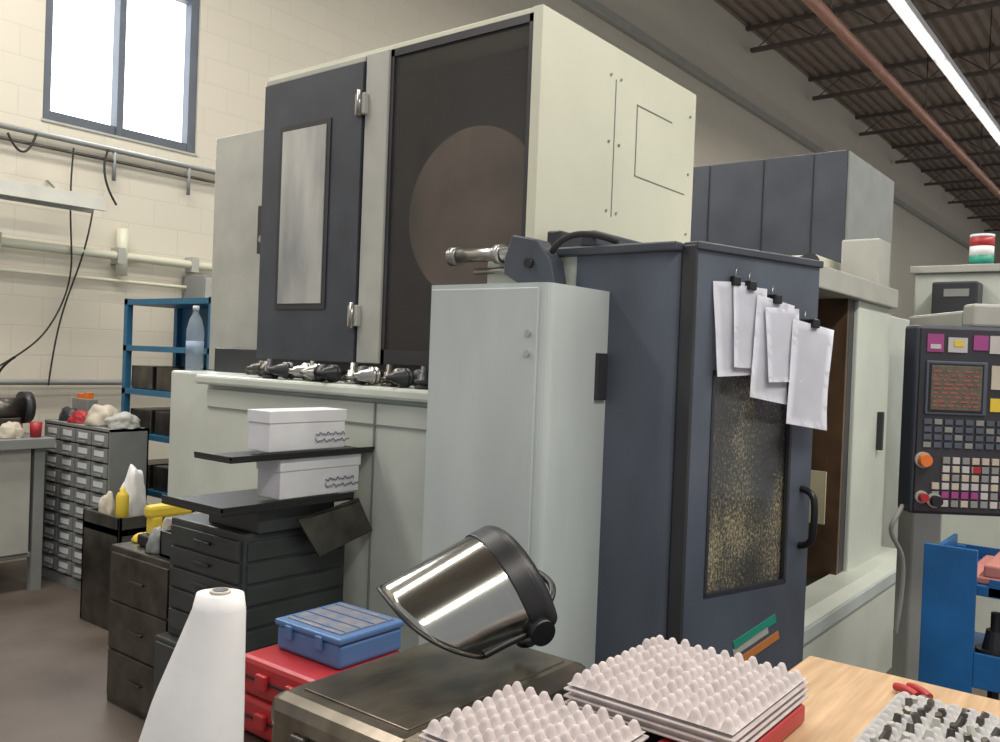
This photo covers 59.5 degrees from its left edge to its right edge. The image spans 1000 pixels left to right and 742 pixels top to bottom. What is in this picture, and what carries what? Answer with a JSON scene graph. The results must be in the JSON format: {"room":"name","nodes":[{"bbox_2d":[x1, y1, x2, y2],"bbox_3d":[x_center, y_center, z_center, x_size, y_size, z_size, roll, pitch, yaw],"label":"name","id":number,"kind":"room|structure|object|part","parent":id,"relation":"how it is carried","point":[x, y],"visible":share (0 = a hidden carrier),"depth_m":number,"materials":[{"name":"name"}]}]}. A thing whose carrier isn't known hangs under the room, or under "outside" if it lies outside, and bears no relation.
{"room":"metal workshop","nodes":[
{"label":"metal workshop","id":0,"kind":"room"},
{"bbox_2d":[0,0,995,562],"bbox_3d":[6.515,-2.209,18.424,0.200,7.400,43.000,3,1,38],"label":"wall","id":1,"kind":"structure","parent":0,"point":[242,44],"depth_m":7.02,"materials":[{"name":"white paint"}]},
{"bbox_2d":[0,179,105,212],"bbox_3d":[-3.352,-1.208,5.380,0.394,0.207,1.720,3,1,38],"label":"light fixture","id":2,"kind":"object","parent":1,"relation":"attached to","point":[10,190],"visible":1,"depth_m":5.70,"materials":[{"name":"grey paint"}]},
{"bbox_2d":[0,122,214,385],"bbox_3d":[-2.623,-0.751,6.503,0.206,1.720,9.000,3,1,38],"label":"conduit","id":3,"kind":"object","parent":1,"relation":"attached to","point":[119,256],"visible":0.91,"depth_m":6.20,"materials":[{"name":"white metal"}]},
{"bbox_2d":[50,0,185,141],"bbox_3d":[-2.834,-2.337,6.503,0.010,1.230,1.180,3,1,38],"label":"pane","id":4,"kind":"object","parent":1,"relation":"attached to","point":[82,41],"visible":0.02,"depth_m":6.56,"materials":[{"name":"white glass"}]},
{"bbox_2d":[41,118,197,156],"bbox_3d":[-2.787,-1.709,6.457,0.090,0.020,1.200,3,1,38],"label":"sill","id":5,"kind":"structure","parent":1,"relation":"attached to","point":[42,119],"depth_m":6.38,"materials":[{"name":"grey paint"}]},
{"bbox_2d":[42,0,199,153],"bbox_3d":[-2.779,-2.334,6.460,0.090,1.230,1.180,3,1,38],"label":"frame","id":6,"kind":"object","parent":1,"relation":"attached to","point":[187,144],"visible":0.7,"depth_m":6.43,"materials":[{"name":"grey metal"}]},
{"bbox_2d":[182,275,211,297],"bbox_3d":[-2.233,-0.458,6.924,0.305,0.550,0.450,3,1,38],"label":"wall box","id":7,"kind":"object","parent":1,"relation":"attached to","point":[199,286],"visible":0.19,"depth_m":6.71,"materials":[{"name":"paint"}]},
{"bbox_3d":[-2.119,-0.452,6.834,0.015,0.510,0.430,3,1,38],"label":"door","id":8,"kind":"part","parent":7,"relation":"part of","materials":[{"name":"grey paint"}]},
{"bbox_2d":[572,0,996,263],"bbox_3d":[6.723,-4.561,18.299,0.100,0.120,43.000,3,1,38],"label":"trim","id":9,"kind":"structure","parent":1,"relation":"attached to","point":[592,6],"depth_m":13.84,"materials":[{"name":"grey paint"}]},
{"bbox_2d":[0,559,999,741],"bbox_3d":[10.385,1.736,15.337,10.400,0.100,43.000,3,1,38],"label":"floor","id":10,"kind":"structure","parent":0,"point":[53,661],"depth_m":4.01,"materials":[{"name":"concrete"}]},
{"bbox_2d":[0,432,55,590],"bbox_3d":[-3.586,0.837,4.768,0.750,0.920,1.920,3,1,38],"label":"workbench","id":11,"kind":"object","parent":10,"relation":"on","point":[22,460],"visible":0.9,"depth_m":5.20,"materials":[{"name":"grey paint"}]},
{"bbox_2d":[0,552,29,560],"bbox_3d":[-3.600,1.081,4.782,0.630,0.030,1.830,3,1,38],"label":"shelf","id":12,"kind":"object","parent":11,"relation":"attached to","point":[4,556],"depth_m":5.18,"materials":[{"name":"grey paint"}]},
{"bbox_2d":[0,449,30,556],"bbox_3d":[-3.200,0.760,5.216,0.600,0.628,0.500,3,1,38],"label":"panel","id":13,"kind":"object","parent":11,"relation":"in","point":[15,465],"depth_m":5.17,"materials":[{"name":"grey paint"}]},
{"bbox_2d":[0,356,35,425],"bbox_3d":[-3.024,0.146,5.285,0.196,0.486,0.350,3,1,38],"label":"grinder","id":14,"kind":"object","parent":11,"relation":"on","point":[21,408],"visible":0.92,"depth_m":5.32,"materials":[{"name":"metal"}]},
{"bbox_3d":[-3.036,0.037,5.357,0.128,0.269,0.038,2,1,-25],"label":"lamp arm","id":15,"kind":"part","parent":14,"relation":"part of","materials":[{"name":"black plastic"}]},
{"bbox_3d":[-3.018,0.231,5.286,0.140,0.140,0.220,3,1,38],"label":"motor","id":16,"kind":"part","parent":14,"relation":"part of","materials":[{"name":"metal"}]},
{"bbox_2d":[0,421,42,438],"bbox_3d":[-3.062,0.318,5.344,0.585,0.139,0.340,3,1,38],"label":"clutter","id":17,"kind":"object","parent":11,"relation":"on","point":[9,430],"visible":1,"depth_m":5.17,"materials":[{"name":"beige plastic"}]},
{"bbox_2d":[30,422,42,436],"bbox_3d":[-2.800,0.353,5.279,0.070,0.090,0.070,3,1,38],"label":"cup","id":18,"kind":"object","parent":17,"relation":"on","point":[35,427],"depth_m":5.25,"materials":[{"name":"red plastic"}]},
{"bbox_2d":[41,419,148,590],"bbox_3d":[-2.538,0.827,5.433,0.820,1.000,0.262,3,1,38],"label":"base cabinet","id":19,"kind":"object","parent":10,"relation":"on","point":[86,463],"visible":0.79,"depth_m":5.33,"materials":[{"name":"grey metal"}]},
{"bbox_2d":[72,393,97,411],"bbox_3d":[-2.691,0.227,5.671,0.200,0.179,0.070,3,1,38],"label":"box","id":20,"kind":"object","parent":19,"relation":"on","point":[84,401],"visible":0.59,"depth_m":5.62,"materials":[{"name":"grey plastic"}]},
{"bbox_2d":[59,404,140,428],"bbox_3d":[-2.491,0.265,5.415,0.784,0.126,0.228,3,1,38],"label":"pile","id":21,"kind":"object","parent":19,"relation":"on","point":[109,416],"visible":1,"depth_m":5.27,"materials":[{"name":"white fabric"}]},
{"bbox_2d":[80,504,165,629],"bbox_3d":[-2.023,1.057,4.774,0.380,0.600,0.340,3,1,38],"label":"crate","id":22,"kind":"object","parent":10,"relation":"on","point":[101,530],"visible":0.37,"depth_m":4.64,"materials":[{"name":"black plastic"}]},
{"bbox_2d":[98,491,114,515],"bbox_3d":[-2.137,0.731,4.752,0.095,0.158,0.090,2,1,-5],"label":"rag","id":23,"kind":"object","parent":22,"relation":"in","point":[106,504],"visible":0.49,"depth_m":4.72,"materials":[{"name":"beige fabric"}]},
{"bbox_2d":[115,487,128,517],"bbox_3d":[-2.010,0.719,4.655,0.066,0.195,0.066,3,1,38],"label":"bottle","id":24,"kind":"object","parent":22,"relation":"in","point":[122,497],"visible":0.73,"depth_m":4.63,"materials":[{"name":"yellow plastic"}]},
{"bbox_2d":[121,464,146,516],"bbox_3d":[-2.032,0.663,4.854,0.122,0.300,0.147,3,1,38],"label":"plastic bag","id":25,"kind":"object","parent":22,"relation":"in","point":[134,484],"visible":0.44,"depth_m":4.82,"materials":[{"name":"white plastic"}]},
{"bbox_2d":[106,541,169,719],"bbox_3d":[-1.342,1.068,3.681,0.478,0.660,0.424,3,1,38],"label":"drawer unit","id":26,"kind":"object","parent":10,"relation":"on","point":[139,580],"visible":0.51,"depth_m":3.53,"materials":[{"name":"grey metal"}]},
{"bbox_2d":[131,532,145,542],"bbox_3d":[-1.531,0.710,3.748,0.060,0.037,0.091,3,1,38],"label":"rag","id":27,"kind":"object","parent":26,"relation":"on","point":[134,539],"visible":0.29,"depth_m":3.72,"materials":[{"name":"yellow fabric"}]},
{"bbox_2d":[146,526,163,553],"bbox_3d":[-1.389,0.684,3.562,0.088,0.106,0.098,3,1,38],"label":"rag","id":28,"kind":"object","parent":26,"relation":"on","point":[153,544],"visible":0.66,"depth_m":3.52,"materials":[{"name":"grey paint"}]},
{"bbox_2d":[160,529,170,558],"bbox_3d":[-1.207,0.694,3.585,0.140,0.099,0.320,3,1,38],"label":"bin","id":29,"kind":"object","parent":26,"relation":"on","point":[165,535],"visible":0.2,"depth_m":3.48,"materials":[{"name":"grey plastic"}]},
{"bbox_2d":[162,517,171,529],"bbox_3d":[-1.451,0.684,3.841,0.063,0.092,0.092,3,1,38],"label":"rag","id":30,"kind":"object","parent":26,"relation":"on","point":[167,522],"visible":0.21,"depth_m":3.81,"materials":[{"name":"beige fabric"}]},
{"bbox_2d":[153,632,178,697],"bbox_3d":[-0.943,1.209,3.338,0.500,0.418,0.550,3,1,38],"label":"stand","id":31,"kind":"object","parent":10,"relation":"on","point":[165,643],"visible":0.16,"depth_m":3.24,"materials":[{"name":"grey metal"}]},
{"bbox_2d":[168,513,344,652],"bbox_3d":[-0.927,0.779,3.324,0.468,0.440,0.484,3,1,38],"label":"tool chest","id":32,"kind":"object","parent":31,"relation":"on","point":[279,573],"visible":0.65,"depth_m":3.15,"materials":[{"name":"paint"}]},
{"bbox_2d":[161,489,353,533],"bbox_3d":[-0.875,0.504,3.201,0.360,0.114,0.580,3,1,38],"label":"tray","id":33,"kind":"object","parent":32,"relation":"on","point":[245,510],"visible":0.78,"depth_m":3.10,"materials":[{"name":"plastic"}]},
{"bbox_3d":[-0.874,0.470,3.201,0.360,0.015,0.580,3,1,38],"label":"plate","id":34,"kind":"part","parent":33,"relation":"part of","materials":[{"name":"black plastic"}]},
{"bbox_2d":[256,453,360,499],"bbox_3d":[-0.703,0.381,3.240,0.142,0.141,0.378,3,1,38],"label":"carton","id":35,"kind":"object","parent":33,"relation":"on","point":[310,476],"visible":0.99,"depth_m":3.15,"materials":[{"name":"cardboard"}]},
{"bbox_2d":[194,445,374,463],"bbox_3d":[-0.763,0.294,3.193,0.210,0.022,0.660,3,1,38],"label":"tray","id":36,"kind":"object","parent":35,"relation":"on","point":[244,456],"visible":0.83,"depth_m":3.07,"materials":[{"name":"plastic"}]},
{"bbox_2d":[247,407,348,452],"bbox_3d":[-0.731,0.211,3.202,0.132,0.143,0.369,3,1,38],"label":"carton","id":37,"kind":"object","parent":36,"relation":"on","point":[272,429],"visible":1,"depth_m":3.12,"materials":[{"name":"cardboard"}]},
{"bbox_3d":[-0.735,0.161,3.196,0.128,0.043,0.353,3,1,38],"label":"lid","id":38,"kind":"part","parent":37,"relation":"part of","materials":[{"name":"white cardboard"}]},
{"bbox_3d":[-0.703,0.332,3.240,0.138,0.043,0.378,3,1,38],"label":"lid","id":39,"kind":"part","parent":35,"relation":"part of","materials":[{"name":"white cardboard"}]},
{"bbox_2d":[295,498,372,556],"bbox_3d":[-0.607,0.575,3.232,0.020,0.195,0.360,3,1,38],"label":"sheet","id":40,"kind":"object","parent":33,"relation":"attached to","point":[327,530],"visible":1,"depth_m":3.22,"materials":[{"name":"metal"}]},
{"bbox_2d":[137,503,195,546],"bbox_3d":[-1.401,0.648,3.749,0.090,0.168,0.280,3,1,38],"label":"cordless drill","id":41,"kind":"object","parent":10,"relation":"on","point":[154,513],"visible":0.46,"depth_m":3.67,"materials":[{"name":"yellow plastic"}]},
{"bbox_3d":[-1.455,0.651,3.684,0.055,0.085,0.050,3,1,38],"label":"handle","id":42,"kind":"part","parent":41,"relation":"part of","materials":[{"name":"yellow plastic"}]},
{"bbox_2d":[121,297,213,498],"bbox_3d":[-1.985,0.446,5.605,0.990,1.800,0.400,3,1,38],"label":"storage rack","id":43,"kind":"object","parent":10,"relation":"on","point":[190,324],"visible":0.2,"depth_m":5.73,"materials":[{"name":"metal"}]},
{"bbox_3d":[-1.861,0.384,5.759,0.990,1.630,0.005,3,1,38],"label":"panel","id":44,"kind":"part","parent":43,"relation":"part of","materials":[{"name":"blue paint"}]},
{"bbox_2d":[139,587,245,741],"bbox_3d":[-0.660,0.911,1.512,0.411,1.086,0.386,3,1,38],"label":"roll","id":45,"kind":"object","parent":10,"relation":"on","point":[199,696],"visible":1,"depth_m":1.46,"materials":[{"name":"white paper"}]},
{"bbox_2d":[244,730,268,741],"bbox_3d":[-0.285,1.211,2.107,0.990,0.500,0.840,3,1,38],"label":"bench","id":46,"kind":"object","parent":10,"relation":"on","point":[248,736],"visible":0.02,"depth_m":2.25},
{"bbox_2d":[244,644,399,741],"bbox_3d":[-0.459,0.850,2.318,0.358,0.199,0.339,3,1,38],"label":"case","id":47,"kind":"object","parent":46,"relation":"on","point":[272,670],"visible":0.31,"depth_m":2.23,"materials":[{"name":"plastic"}]},
{"bbox_2d":[275,602,404,668],"bbox_3d":[-0.433,0.707,2.358,0.260,0.087,0.240,3,1,38],"label":"case","id":48,"kind":"object","parent":47,"relation":"on","point":[339,635],"visible":0.98,"depth_m":2.30,"materials":[{"name":"plastic"}]},
{"bbox_3d":[-0.431,0.678,2.359,0.260,0.017,0.235,3,1,38],"label":"lid","id":49,"kind":"part","parent":48,"relation":"part of","materials":[{"name":"blue plastic"}]},
{"bbox_3d":[-0.429,0.668,2.361,0.210,0.005,0.190,3,1,38],"label":"lid panel","id":50,"kind":"part","parent":48,"relation":"part of","materials":[{"name":"blue plastic"}]},
{"bbox_2d":[271,642,585,741],"bbox_3d":[-0.129,0.796,1.795,0.380,0.347,0.600,3,1,38],"label":"work table","id":51,"kind":"object","parent":46,"relation":"on","point":[395,697],"visible":0.55,"depth_m":1.70,"materials":[{"name":"metal"}]},
{"bbox_2d":[376,526,556,659],"bbox_3d":[-0.072,0.468,1.866,0.386,0.273,0.341,2,1,-14],"label":"face shield","id":52,"kind":"object","parent":51,"relation":"on","point":[481,596],"visible":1,"depth_m":1.74,"materials":[{"name":"grey metal"}]},
{"bbox_3d":[-0.164,0.491,1.796,0.120,0.145,0.289,-25,23,-21],"label":"visor edge trim","id":53,"kind":"part","parent":52,"relation":"part of","materials":[{"name":"black plastic"}]},
{"bbox_3d":[0.023,0.540,1.742,0.126,0.035,0.022,-25,23,-21],"label":"arm","id":54,"kind":"part","parent":52,"relation":"part of","materials":[{"name":"black plastic"}]},
{"bbox_3d":[0.060,0.588,1.941,0.058,0.017,0.058,-25,23,-21],"label":"ratchet knob","id":55,"kind":"part","parent":52,"relation":"part of","materials":[{"name":"black plastic"}]},
{"bbox_3d":[0.081,0.520,1.752,0.054,0.054,0.027,-25,23,-21],"label":"pivot knob","id":56,"kind":"part","parent":52,"relation":"part of","materials":[{"name":"black plastic"}]},
{"bbox_2d":[168,4,897,672],"bbox_3d":[0.243,0.053,4.434,3.182,2.789,3.112,3,1,38],"label":"horizontal machining center","id":57,"kind":"object","parent":10,"relation":"on","point":[686,438],"visible":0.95,"depth_m":3.31,"materials":[{"name":"white paint"}]},
{"bbox_2d":[186,306,203,352],"bbox_3d":[-1.532,-0.166,4.398,0.087,0.322,0.087,3,1,38],"label":"water bottle","id":58,"kind":"object","parent":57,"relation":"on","point":[191,346],"visible":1,"depth_m":4.36,"materials":[{"name":"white plastic"}]},
{"bbox_3d":[-0.856,-0.689,3.954,0.670,1.280,0.040,3,1,38],"label":"magazine door","id":59,"kind":"part","parent":57,"relation":"part of","materials":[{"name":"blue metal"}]},
{"bbox_3d":[-0.734,0.737,3.595,1.635,1.250,0.040,3,1,38],"label":"panel","id":60,"kind":"part","parent":57,"relation":"part of","materials":[{"name":"white paint"}]},
{"bbox_3d":[-0.829,-1.346,3.956,0.680,0.025,0.040,3,1,38],"label":"door trim","id":61,"kind":"part","parent":57,"relation":"part of","materials":[{"name":"grey paint"}]},
{"bbox_3d":[-0.522,-0.688,3.711,0.135,1.312,0.052,3,1,38],"label":"post white","id":62,"kind":"part","parent":57,"relation":"part of","materials":[{"name":"grey paint"}]},
{"bbox_2d":[268,7,533,81],"bbox_3d":[-0.096,-1.343,4.170,1.570,0.020,1.260,3,1,38],"label":"trim strip","id":63,"kind":"object","parent":57,"relation":"on","point":[516,40],"depth_m":3.62,"materials":[{"name":"beige paint"}]},
{"bbox_3d":[-0.179,-0.670,3.444,0.735,1.310,0.030,3,1,38],"label":"glazed panel frame","id":64,"kind":"part","parent":57,"relation":"part of","materials":[{"name":"paint"}]},
{"bbox_2d":[389,47,528,350],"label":"window","id":65,"kind":"structure","parent":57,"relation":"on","point":[438,101],"depth_m":3.85,"materials":[{"name":"glass"}]},
{"bbox_3d":[-0.083,0.562,2.719,0.425,1.635,0.008,3,1,38],"label":"column door","id":66,"kind":"part","parent":57,"relation":"part of","materials":[{"name":"grey metal"}]},
{"bbox_3d":[0.006,-0.353,3.072,0.240,0.024,0.024,3,1,38],"label":"arm rod","id":67,"kind":"part","parent":57,"relation":"part of","materials":[{"name":"metal"}]},
{"bbox_3d":[0.120,-0.273,3.052,0.390,0.270,0.050,3,1,38],"label":"plate","id":68,"kind":"part","parent":57,"relation":"part of","materials":[{"name":"white paint"}]},
{"bbox_3d":[0.123,-0.665,3.200,0.042,1.330,0.026,3,1,38],"label":"post corner","id":69,"kind":"part","parent":57,"relation":"part of","materials":[{"name":"beige paint"}]},
{"bbox_3d":[0.469,-0.456,3.511,0.060,0.090,0.900,3,1,38],"label":"roof rail","id":70,"kind":"part","parent":57,"relation":"part of","materials":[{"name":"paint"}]},
{"bbox_3d":[0.464,-0.431,3.084,0.060,0.050,0.580,3,1,38],"label":"roof rail","id":71,"kind":"part","parent":57,"relation":"part of","materials":[{"name":"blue metal"}]},
{"bbox_2d":[538,7,695,242],"bbox_3d":[0.516,-0.657,3.694,0.032,1.330,1.240,3,1,38],"label":"panel","id":72,"kind":"object","parent":57,"relation":"on","point":[617,135],"depth_m":3.56,"materials":[{"name":"beige paint"}]},
{"bbox_3d":[0.800,0.356,2.857,0.430,0.750,0.007,2,1,-36],"label":"door glass","id":73,"kind":"part","parent":57,"relation":"part of","materials":[{"name":"glass"}]},
{"bbox_3d":[0.813,0.361,2.865,0.620,1.460,0.040,2,1,-36],"label":"door frame","id":74,"kind":"part","parent":57,"relation":"part of","materials":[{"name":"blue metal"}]},
{"bbox_3d":[0.841,-0.375,2.854,0.640,0.025,0.060,2,1,-36],"label":"door rail","id":75,"kind":"part","parent":57,"relation":"part of","materials":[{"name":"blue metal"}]},
{"bbox_3d":[1.049,0.502,2.976,0.024,0.218,0.067,2,1,-36],"label":"door handle","id":76,"kind":"part","parent":57,"relation":"part of","materials":[{"name":"black plastic"}]},
{"bbox_3d":[1.981,0.313,4.558,0.030,0.200,0.030,3,1,38],"label":"pillar handle","id":77,"kind":"part","parent":57,"relation":"part of","materials":[{"name":"paint"}]},
{"bbox_2d":[565,704,663,741],"bbox_3d":[0.120,1.045,1.438,0.240,0.880,0.640,3,1,38],"label":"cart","id":78,"kind":"object","parent":10,"relation":"on","point":[653,737],"visible":0.02,"depth_m":1.46,"materials":[{"name":"black metal"}]},
{"bbox_2d":[418,681,648,741],"bbox_3d":[0.053,0.559,1.342,0.263,0.056,0.243,3,1,38],"label":"tray","id":79,"kind":"object","parent":78,"relation":"on","point":[512,714],"visible":1,"depth_m":1.35,"materials":[{"name":"white plastic"}]},
{"bbox_2d":[690,150,909,548],"bbox_3d":[1.534,0.084,6.434,2.900,2.770,2.969,3,1,38],"label":"machining center","id":80,"kind":"object","parent":10,"relation":"on","point":[835,208],"visible":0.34,"depth_m":5.27,"materials":[{"name":"white paint"}]},
{"bbox_2d":[782,656,999,741],"bbox_3d":[0.889,1.085,0.735,1.820,0.880,1.580,3,1,38],"label":"workbench","id":81,"kind":"object","parent":10,"relation":"on","point":[843,699],"visible":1,"depth_m":1.67,"materials":[{"name":"beige wood"}]},
{"bbox_2d":[658,704,804,741],"bbox_3d":[0.387,0.597,1.446,0.125,0.034,0.330,3,1,38],"label":"tote","id":82,"kind":"object","parent":81,"relation":"on","point":[795,718],"visible":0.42,"depth_m":1.46,"materials":[{"name":"plastic"}]},
{"bbox_2d":[563,635,808,741],"bbox_3d":[0.327,0.542,1.512,0.303,0.055,0.328,3,1,38],"label":"tray","id":83,"kind":"object","parent":82,"relation":"on","point":[682,692],"visible":1,"depth_m":1.45,"materials":[{"name":"white plastic"}]},
{"bbox_2d":[892,682,932,699],"bbox_3d":[0.793,0.616,1.676,0.045,0.020,0.077,2,1,-10],"label":"pliers","id":84,"kind":"object","parent":81,"relation":"on","point":[911,688],"visible":0.8,"depth_m":1.68,"materials":[{"name":"plastic"}]},
{"bbox_3d":[0.781,0.615,1.683,0.017,0.019,0.058,2,1,-18],"label":"handle","id":85,"kind":"part","parent":84,"relation":"part of","materials":[{"name":"red plastic"}]},
{"bbox_3d":[0.806,0.616,1.683,0.017,0.019,0.063,2,1,-10],"label":"handle","id":86,"kind":"part","parent":84,"relation":"part of","materials":[{"name":"red plastic"}]},
{"bbox_2d":[853,691,999,741],"bbox_3d":[0.774,0.604,1.385,0.368,0.028,0.398,3,1,38],"label":"tray","id":87,"kind":"object","parent":81,"relation":"on","point":[907,717],"visible":1,"depth_m":1.49,"materials":[{"name":"plastic"}]},
{"bbox_2d":[889,304,999,680],"bbox_3d":[1.615,0.643,3.200,0.565,1.750,0.560,2,1,0],"label":"pendant","id":88,"kind":"object","parent":10,"relation":"on","point":[949,464],"visible":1,"depth_m":2.95,"materials":[{"name":"grey metal"}]},
{"bbox_3d":[1.636,0.691,3.420,0.120,1.650,0.120,2,1,0],"label":"support post","id":89,"kind":"part","parent":88,"relation":"part of","materials":[{"name":"grey metal"}]},
{"bbox_3d":[1.418,0.424,2.945,0.042,0.042,0.011,2,1,0],"label":"knob","id":90,"kind":"part","parent":88,"relation":"part of","materials":[{"name":"grey paint"}]},
{"bbox_3d":[1.423,0.299,2.943,0.054,0.054,0.011,2,1,0],"label":"knob","id":91,"kind":"part","parent":88,"relation":"part of","materials":[{"name":"grey paint"}]},
{"bbox_3d":[1.418,0.424,2.931,0.028,0.028,0.028,2,1,0],"label":"knob","id":92,"kind":"part","parent":88,"relation":"part of","materials":[{"name":"red plastic"}]},
{"bbox_3d":[1.422,0.299,2.929,0.040,0.040,0.028,2,1,0],"label":"knob","id":93,"kind":"part","parent":88,"relation":"part of","materials":[{"name":"orange plastic"}]},
{"bbox_3d":[1.460,0.435,2.945,0.050,0.050,0.011,2,1,0],"label":"knob","id":94,"kind":"part","parent":88,"relation":"part of","materials":[{"name":"black plastic"}]},
{"bbox_3d":[1.460,0.435,2.931,0.036,0.036,0.028,2,1,0],"label":"knob","id":95,"kind":"part","parent":88,"relation":"part of","materials":[{"name":"black plastic"}]},
{"bbox_3d":[1.669,-0.188,3.008,0.120,0.080,0.080,2,1,0],"label":"mount arm","id":96,"kind":"part","parent":88,"relation":"part of","materials":[{"name":"grey paint"}]},
{"bbox_2d":[910,264,999,632],"bbox_3d":[3.475,0.521,4.476,2.440,2.100,1.155,3,1,38],"label":"machining center","id":97,"kind":"object","parent":10,"relation":"on","point":[940,288],"visible":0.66,"depth_m":4.66,"materials":[{"name":"white paint"}]},
{"bbox_2d":[965,233,994,264],"bbox_3d":[2.643,-0.656,4.799,0.140,0.180,0.140,3,1,38],"label":"light","id":98,"kind":"object","parent":97,"relation":"on","point":[981,251],"visible":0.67,"depth_m":4.75,"materials":[{"name":"multicoloured plastic"}]},
{"bbox_2d":[918,534,999,699],"bbox_3d":[1.603,1.022,2.544,0.630,1.010,0.432,3,1,38],"label":"tool cart","id":99,"kind":"object","parent":10,"relation":"on","point":[952,655],"visible":0.79,"depth_m":2.52,"materials":[{"name":"metal"}]},
{"bbox_3d":[1.282,0.960,2.529,0.140,0.910,0.012,3,1,38],"label":"panel","id":100,"kind":"part","parent":99,"relation":"part of","materials":[{"name":"blue metal"}]},
{"bbox_3d":[1.364,0.975,2.738,0.012,0.880,0.420,3,1,38],"label":"panel","id":101,"kind":"part","parent":99,"relation":"part of","materials":[{"name":"blue metal"}]},
{"bbox_3d":[1.528,0.857,2.340,0.470,0.100,0.010,3,1,38],"label":"panel","id":102,"kind":"part","parent":99,"relation":"part of","materials":[{"name":"blue metal"}]},
{"bbox_2d":[714,0,999,228],"bbox_3d":[10.684,-5.732,15.223,10.370,0.050,43.000,3,1,38],"label":"deck","id":103,"kind":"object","parent":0,"point":[967,31],"visible":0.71,"depth_m":16.78,"materials":[{"name":"grey metal"}]},
{"bbox_2d":[746,0,999,231],"bbox_3d":[10.252,-5.489,14.542,10.207,0.450,38.500,3,1,38],"label":"ceiling joists","id":104,"kind":"object","parent":103,"relation":"attached to","point":[946,12],"visible":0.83,"depth_m":16.81,"materials":[{"name":"metal"}]},
{"bbox_2d":[802,0,999,199],"bbox_3d":[8.952,-4.666,16.756,0.140,1.377,41.310,3,1,38],"label":"pipe","id":105,"kind":"object","parent":104,"relation":"hanging from","point":[818,7],"visible":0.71,"depth_m":12.46,"materials":[{"name":"metal"}]},
{"bbox_2d":[887,0,999,145],"bbox_3d":[11.687,-4.755,18.866,0.160,1.927,34.000,3,1,38],"label":"strip light","id":106,"kind":"object","parent":103,"relation":"hanging from","point":[905,9],"visible":0.87,"depth_m":11.29,"materials":[{"name":"white metal"}]},
{"bbox_3d":[7.688,-4.901,13.744,0.016,1.800,0.016,3,1,38],"label":"chain","id":107,"kind":"part","parent":106,"relation":"part of","materials":[{"name":"metal"}]},
{"bbox_2d":[994,231,999,263],"bbox_3d":[23.827,-1.738,32.304,10.400,7.400,0.200,3,1,38],"label":"wall","id":108,"kind":"structure","parent":0,"point":[997,237],"depth_m":35.21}
]}

